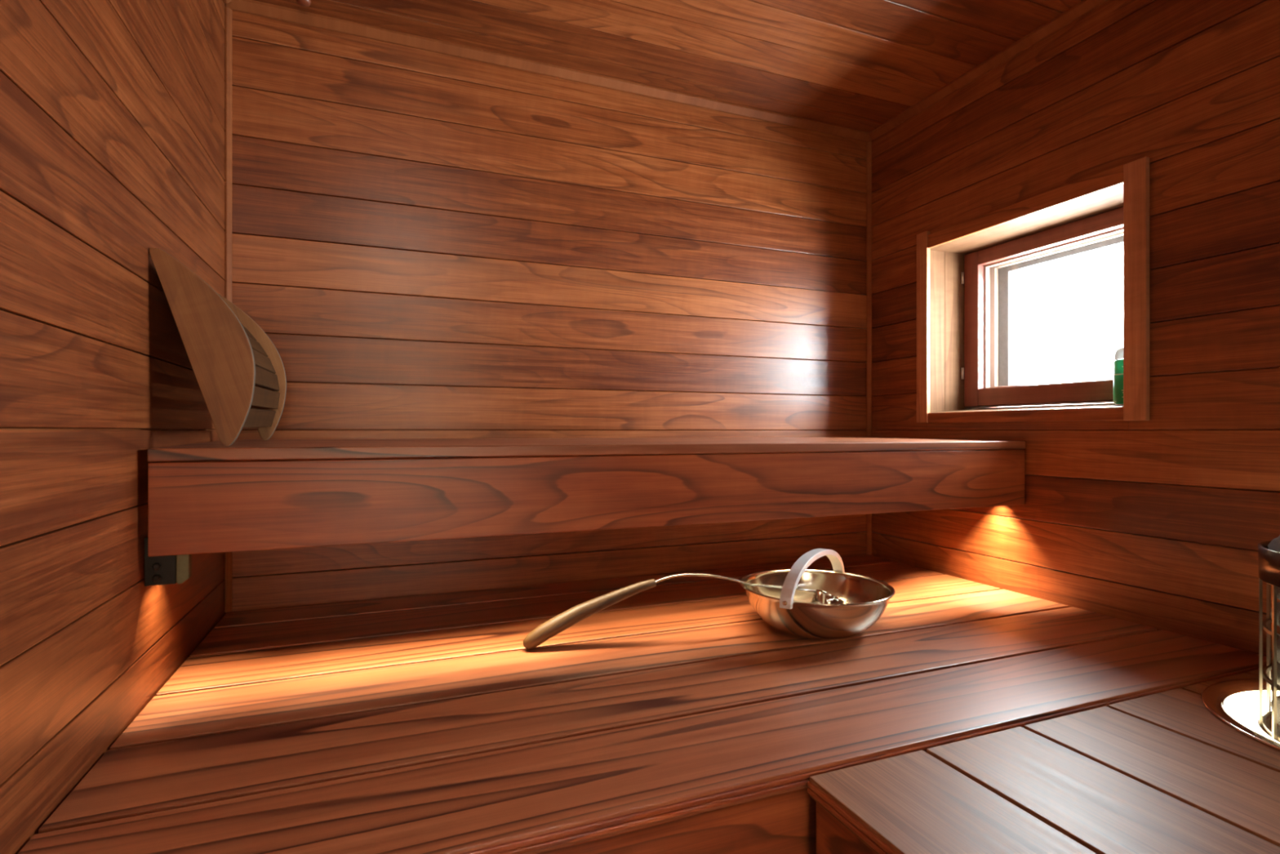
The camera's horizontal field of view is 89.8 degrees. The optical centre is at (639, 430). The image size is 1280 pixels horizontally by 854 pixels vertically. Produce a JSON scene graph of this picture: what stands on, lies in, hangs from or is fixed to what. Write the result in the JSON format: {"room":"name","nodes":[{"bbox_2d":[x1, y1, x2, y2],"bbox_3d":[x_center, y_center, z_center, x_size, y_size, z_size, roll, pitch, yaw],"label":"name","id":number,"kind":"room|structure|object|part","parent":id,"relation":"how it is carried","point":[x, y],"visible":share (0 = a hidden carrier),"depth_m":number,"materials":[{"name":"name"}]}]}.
{"room":"spa","nodes":[
{"label":"spa","id":0,"kind":"room"},
{"bbox_2d":[0,0,226,853],"bbox_3d":[-0.627,-0.098,0.435,0.060,2.096,2.712,0,0,-22],"label":"wall","id":1,"kind":"structure","parent":0,"point":[113,112],"depth_m":0.93,"materials":[{"name":"brown wood"}]},
{"bbox_2d":[144,537,191,586],"bbox_3d":[-0.847,0.229,1.162,0.066,0.085,0.075,0,0,-22],"label":"light fixture","id":2,"kind":"object","parent":1,"relation":"attached to","point":[170,569],"visible":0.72,"depth_m":1.13,"materials":[{"name":"black metal"}]},
{"bbox_3d":[-0.857,0.229,1.162,0.046,0.084,0.068,0,0,-22],"label":"plate","id":3,"kind":"part","parent":2,"relation":"part of","materials":[{"name":"black metal"}]},
{"bbox_2d":[222,0,232,4],"bbox_3d":[-0.583,-1.133,0.439,0.025,0.025,2.686,0,0,-22],"label":"trim","id":4,"kind":"structure","parent":1,"relation":"attached to","point":[226,2],"depth_m":1.68,"materials":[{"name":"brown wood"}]},
{"bbox_2d":[224,10,869,613],"bbox_3d":[-0.115,-0.098,2.130,2.244,2.096,0.060,0,0,-22],"label":"wall","id":5,"kind":"structure","parent":0,"point":[426,244],"depth_m":2.00,"materials":[{"name":"brown wood"}]},
{"bbox_2d":[225,6,232,612],"bbox_3d":[-1.090,-0.321,1.702,0.014,1.598,0.014,0,0,-22],"label":"trim","id":6,"kind":"structure","parent":5,"relation":"attached to","point":[228,12],"depth_m":1.70,"materials":[{"name":"brown wood"}]},
{"bbox_2d":[225,0,871,142],"bbox_3d":[-0.099,-1.133,2.090,2.142,0.025,0.025,0,0,-22],"label":"trim","id":7,"kind":"structure","parent":5,"relation":"attached to","point":[249,6],"depth_m":1.98,"materials":[{"name":"brown wood"}]},
{"bbox_2d":[147,436,1025,556],"bbox_3d":[0.025,0.119,1.792,2.126,0.194,0.647,0,0,-22],"label":"bench","id":8,"kind":"object","parent":5,"relation":"attached to","point":[217,497],"visible":1,"depth_m":1.36,"materials":[{"name":"brown wood"}]},
{"bbox_2d":[149,247,286,446],"bbox_3d":[-0.880,-0.152,1.376,0.163,0.356,0.428,0,1,-22],"label":"backrest","id":9,"kind":"object","parent":8,"relation":"on","point":[239,371],"visible":1,"depth_m":1.19,"materials":[{"name":"brown wood"}]},
{"bbox_3d":[-0.956,-0.155,1.569,0.163,0.356,0.014,0,1,-22],"label":"panel","id":10,"kind":"part","parent":9,"relation":"part of","materials":[{"name":"brown wood"}]},
{"bbox_2d":[866,141,871,554],"bbox_3d":[0.888,-0.321,2.489,0.014,1.598,0.014,0,0,-22],"label":"trim","id":11,"kind":"structure","parent":5,"relation":"attached to","point":[868,144],"depth_m":2.48,"materials":[{"name":"brown wood"}]},
{"bbox_2d":[253,0,1083,132],"bbox_3d":[0.388,-1.176,0.865,2.244,0.060,2.762,0,0,-22],"label":"ceiling","id":12,"kind":"structure","parent":0,"point":[855,64],"depth_m":1.87,"materials":[{"name":"brown wood"}]},
{"bbox_2d":[295,0,311,7],"bbox_3d":[-0.880,-1.131,1.679,0.037,0.030,0.037,0,0,-22],"label":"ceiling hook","id":13,"kind":"object","parent":12,"relation":"attached to","point":[305,3],"visible":1,"depth_m":1.68,"materials":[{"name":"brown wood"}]},
{"bbox_2d":[869,0,1279,733],"bbox_3d":[1.547,-0.098,1.299,0.330,2.096,2.712,0,0,-22],"label":"wall","id":14,"kind":"structure","parent":0,"point":[1160,522],"depth_m":1.59,"materials":[{"name":"brown wood"}]},
{"bbox_2d":[868,0,1108,139],"bbox_3d":[1.386,-1.133,1.222,0.025,0.025,2.686,0,0,-22],"label":"trim","id":15,"kind":"structure","parent":14,"relation":"attached to","point":[1085,6],"depth_m":1.97,"materials":[{"name":"brown wood"}]},
{"bbox_2d":[916,156,1149,422],"bbox_3d":[1.271,-0.358,1.982,0.354,0.664,0.733,0,0,-22],"label":"window","id":16,"kind":"structure","parent":14,"relation":"in","point":[966,271],"depth_m":2.07,"materials":[{"name":"brown wood"}]},
{"bbox_3d":[0.987,-0.359,2.238,0.016,0.661,0.047,0,0,-22],"label":"casing","id":17,"kind":"part","parent":16,"relation":"part of","materials":[{"name":"brown wood"}]},
{"bbox_3d":[1.114,-0.044,1.923,0.013,0.035,0.632,0,0,-22],"label":"casing","id":18,"kind":"part","parent":16,"relation":"part of","materials":[{"name":"brown wood"}]},
{"bbox_3d":[1.114,-0.653,1.923,0.013,0.046,0.632,0,0,-22],"label":"casing","id":19,"kind":"part","parent":16,"relation":"part of","materials":[{"name":"brown wood"}]},
{"bbox_3d":[1.274,-0.067,1.992,0.340,0.042,0.648,0,0,-22],"label":"sill","id":20,"kind":"part","parent":16,"relation":"part of","materials":[{"name":"brown wood"}]},
{"bbox_3d":[1.296,-0.357,2.000,0.045,0.542,0.644,0,0,-22],"label":"sash","id":21,"kind":"part","parent":16,"relation":"part of","materials":[{"name":"brown wood"}]},
{"bbox_3d":[1.379,-0.358,2.033,0.045,0.542,0.644,0,0,-22],"label":"sash","id":22,"kind":"part","parent":16,"relation":"part of","materials":[{"name":"wood"}]},
{"bbox_2d":[1113,346,1123,404],"bbox_3d":[1.306,-0.149,1.722,0.060,0.153,0.060,0,0,-22],"label":"bottle","id":23,"kind":"object","parent":16,"relation":"on","point":[1118,353],"visible":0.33,"depth_m":1.72,"materials":[{"name":"green plastic"}]},
{"bbox_3d":[1.240,-0.350,1.603,0.016,0.648,0.052,0,0,-22],"label":"casing","id":24,"kind":"part","parent":16,"relation":"part of","materials":[{"name":"brown wood"}]},
{"bbox_3d":[0.515,0.975,0.884,2.494,0.050,2.822,0,0,-22],"label":"floor","id":25,"kind":"structure","parent":0,"visible":0},
{"bbox_2d":[17,555,1271,853],"bbox_3d":[0.126,0.715,1.525,2.138,0.470,1.226,0,0,-22],"label":"bench","id":26,"kind":"object","parent":25,"relation":"on","point":[672,717],"visible":0.81,"depth_m":1.10,"materials":[{"name":"brown wood"}]},
{"bbox_2d":[740,548,895,639],"bbox_3d":[0.424,0.385,1.556,0.360,0.188,0.360,0,0,3],"label":"steel bowl","id":27,"kind":"object","parent":26,"relation":"on","point":[790,611],"visible":0.98,"depth_m":1.47,"materials":[{"name":"silver metal"}]},
{"bbox_2d":[522,573,844,649],"bbox_3d":[0.118,0.406,1.498,0.770,0.143,0.073,0,0,-11],"label":"ladle","id":28,"kind":"object","parent":27,"relation":"in","point":[566,619],"visible":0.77,"depth_m":1.44,"materials":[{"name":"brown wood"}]},
{"bbox_3d":[0.227,0.364,1.536,0.408,0.058,0.029,0,0,-11],"label":"rod","id":29,"kind":"part","parent":28,"relation":"part of","materials":[{"name":"metal"}]},
{"bbox_2d":[810,589,844,604],"bbox_3d":[0.456,0.421,1.563,0.082,0.068,0.076,0,0,-22],"label":"cup","id":30,"kind":"object","parent":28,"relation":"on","point":[820,596],"depth_m":1.54,"materials":[{"name":"silver metal"}]},
{"bbox_3d":[0.424,0.339,1.556,0.027,0.095,0.388,0,0,34],"label":"handle","id":31,"kind":"part","parent":27,"relation":"part of","materials":[{"name":"metal"}]},
{"bbox_2d":[807,667,1279,853],"bbox_3d":[0.957,0.718,0.704,1.199,0.464,0.902,0,0,-22],"label":"platform","id":32,"kind":"object","parent":25,"relation":"on","point":[1157,773],"visible":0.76,"depth_m":0.87,"materials":[{"name":"brown wood"}]},
{"bbox_3d":[0.965,0.732,0.707,1.183,0.436,0.902,0,0,-22],"label":"panel","id":33,"kind":"part","parent":32,"relation":"part of","materials":[{"name":"brown wood"}]},
{"bbox_2d":[1200,678,1279,751],"bbox_3d":[1.197,0.496,1.018,0.463,0.031,0.463,0,0,-22],"label":"trim ring","id":34,"kind":"object","parent":32,"relation":"on","point":[1235,703],"visible":0.93,"depth_m":1.16,"materials":[{"name":"metal"}]},
{"bbox_2d":[1225,691,1279,742],"bbox_3d":[1.197,0.503,1.018,0.398,0.018,0.398,0,0,-22],"label":"diffuser","id":35,"kind":"object","parent":34,"relation":"attached to","point":[1242,708],"depth_m":1.15,"materials":[{"name":"white"}]},
{"bbox_2d":[1257,536,1279,741],"bbox_3d":[1.197,0.564,1.018,0.312,0.772,0.312,0,0,-22],"label":"heater","id":36,"kind":"object","parent":25,"relation":"on","point":[1268,559],"depth_m":1.09,"materials":[{"name":"metal"}]},
{"bbox_3d":[1.094,0.202,1.074,0.055,0.049,0.053,0,0,28],"label":"heater stone","id":37,"kind":"part","parent":36,"relation":"part of","materials":[{"name":"grey stone"}]},
{"bbox_3d":[1.124,0.318,1.109,0.051,0.044,0.046,0,0,23],"label":"heater stone","id":38,"kind":"part","parent":36,"relation":"part of","materials":[{"name":"stone"}]},
{"bbox_3d":[1.121,0.421,1.107,0.048,0.050,0.045,0,0,-37],"label":"heater stone","id":39,"kind":"part","parent":36,"relation":"part of","materials":[{"name":"stone"}]},
{"bbox_3d":[1.109,0.374,1.096,0.045,0.050,0.052,0,0,33],"label":"heater stone","id":40,"kind":"part","parent":36,"relation":"part of","materials":[{"name":"stone"}]},
{"bbox_3d":[1.111,0.265,1.094,0.045,0.056,0.049,0,0,36],"label":"heater stone","id":41,"kind":"part","parent":36,"relation":"part of","materials":[{"name":"stone"}]},
{"bbox_3d":[1.089,0.323,1.066,0.040,0.045,0.055,0,0,42],"label":"heater stone","id":42,"kind":"part","parent":36,"relation":"part of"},
{"label":"heater stone","id":43,"kind":"object","parent":36,"relation":"in","visible":0},
{"bbox_2d":[1269,694,1279,742],"bbox_3d":[1.115,0.504,1.099,0.055,0.106,0.070,0,0,29],"label":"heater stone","id":44,"kind":"object","parent":43,"relation":"on","point":[1277,696],"depth_m":1.10,"materials":[{"name":"grey stone"}]},
{"bbox_3d":[1.119,0.533,1.106,0.050,0.048,0.048,0,0,23],"label":"heater stone","id":45,"kind":"part","parent":44,"relation":"part of","materials":[{"name":"grey stone"}]}
]}

